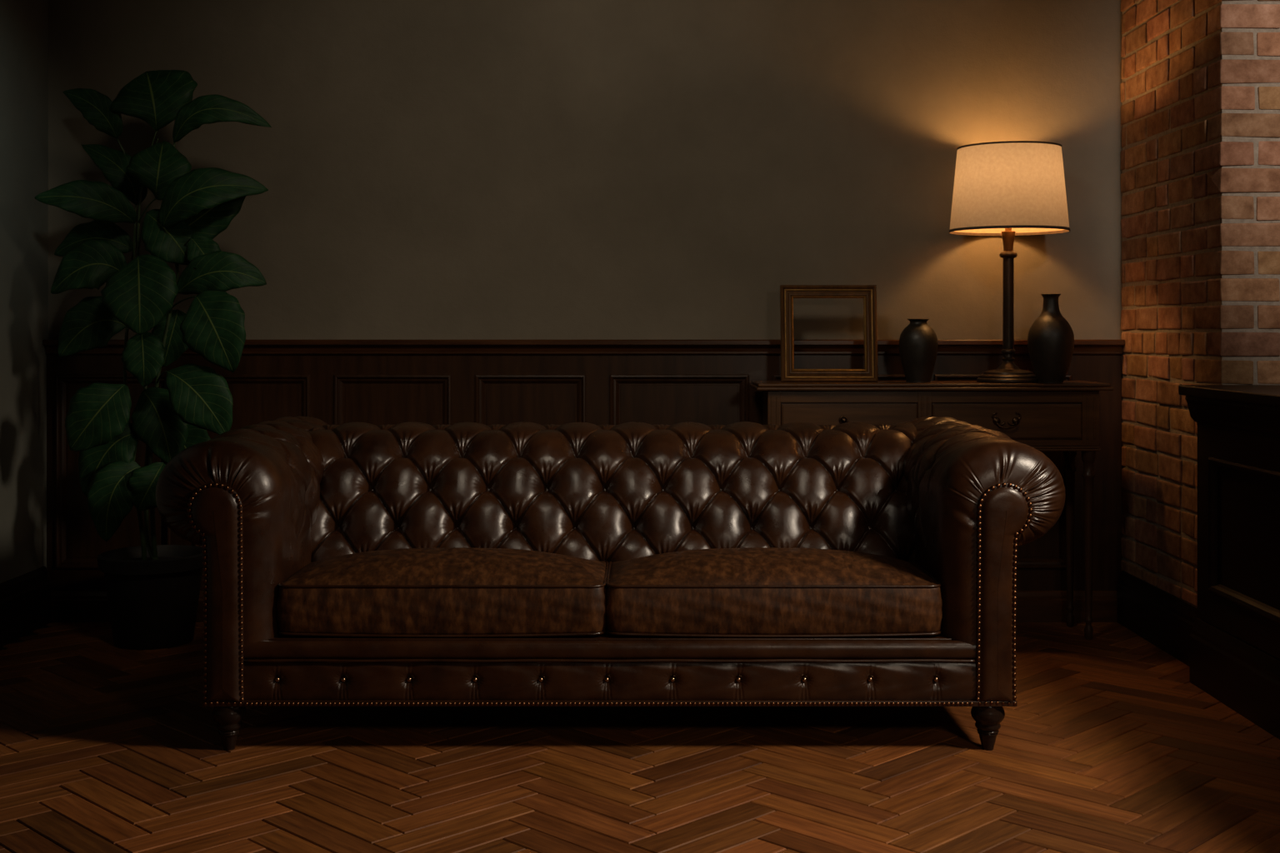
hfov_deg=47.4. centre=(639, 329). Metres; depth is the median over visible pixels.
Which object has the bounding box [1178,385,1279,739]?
cabinet
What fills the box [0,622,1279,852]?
floor
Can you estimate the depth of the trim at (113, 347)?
5.12 m
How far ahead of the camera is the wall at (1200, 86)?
4.53 m
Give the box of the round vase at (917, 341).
[899,319,937,382]
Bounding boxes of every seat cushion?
[275,547,606,634]
[605,547,942,634]
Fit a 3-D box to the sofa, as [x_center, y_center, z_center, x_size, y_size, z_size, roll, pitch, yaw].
[-0.073,0.646,3.984,2.256,0.768,0.912,0,0,0]
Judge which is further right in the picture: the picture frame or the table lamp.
the table lamp
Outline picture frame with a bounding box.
[780,285,878,382]
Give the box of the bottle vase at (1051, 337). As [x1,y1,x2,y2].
[1027,294,1074,383]
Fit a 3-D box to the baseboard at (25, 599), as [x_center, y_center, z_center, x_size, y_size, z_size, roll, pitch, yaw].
[-2.079,0.931,1.910,0.022,0.198,6.418,0,0,0]
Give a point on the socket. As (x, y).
(1007, 236)
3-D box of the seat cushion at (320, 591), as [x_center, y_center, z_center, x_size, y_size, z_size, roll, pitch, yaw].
[-0.488,0.661,3.765,0.822,0.183,0.403,0,0,0]
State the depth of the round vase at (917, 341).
4.88 m
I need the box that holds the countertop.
[1178,385,1279,407]
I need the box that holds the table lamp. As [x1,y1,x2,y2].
[948,140,1069,383]
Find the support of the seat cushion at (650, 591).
on the sofa
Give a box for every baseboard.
[0,565,50,647]
[50,590,1117,622]
[1117,570,1199,666]
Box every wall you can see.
[0,0,48,584]
[48,0,1122,559]
[1120,0,1279,606]
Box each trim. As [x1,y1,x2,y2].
[42,340,1124,354]
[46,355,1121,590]
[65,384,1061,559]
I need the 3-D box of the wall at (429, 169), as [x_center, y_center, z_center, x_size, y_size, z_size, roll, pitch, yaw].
[0.165,-0.420,5.225,4.810,2.900,0.150,0,0,0]
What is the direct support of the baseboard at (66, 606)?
attached to the wall at (429, 169)
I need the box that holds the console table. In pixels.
[750,380,1114,639]
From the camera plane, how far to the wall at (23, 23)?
4.95 m
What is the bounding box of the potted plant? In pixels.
[34,70,271,649]
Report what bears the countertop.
on the cabinet
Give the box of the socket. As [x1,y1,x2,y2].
[1001,228,1014,251]
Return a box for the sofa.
[155,416,1065,750]
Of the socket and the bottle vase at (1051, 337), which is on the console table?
the bottle vase at (1051, 337)
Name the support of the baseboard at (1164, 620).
attached to the wall at (1200, 86)
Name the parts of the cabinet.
cornice, panel moulding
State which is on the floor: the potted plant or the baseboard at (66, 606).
the potted plant
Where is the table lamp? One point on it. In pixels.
(1007, 189)
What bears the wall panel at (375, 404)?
attached to the wall at (429, 169)
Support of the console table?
on the floor

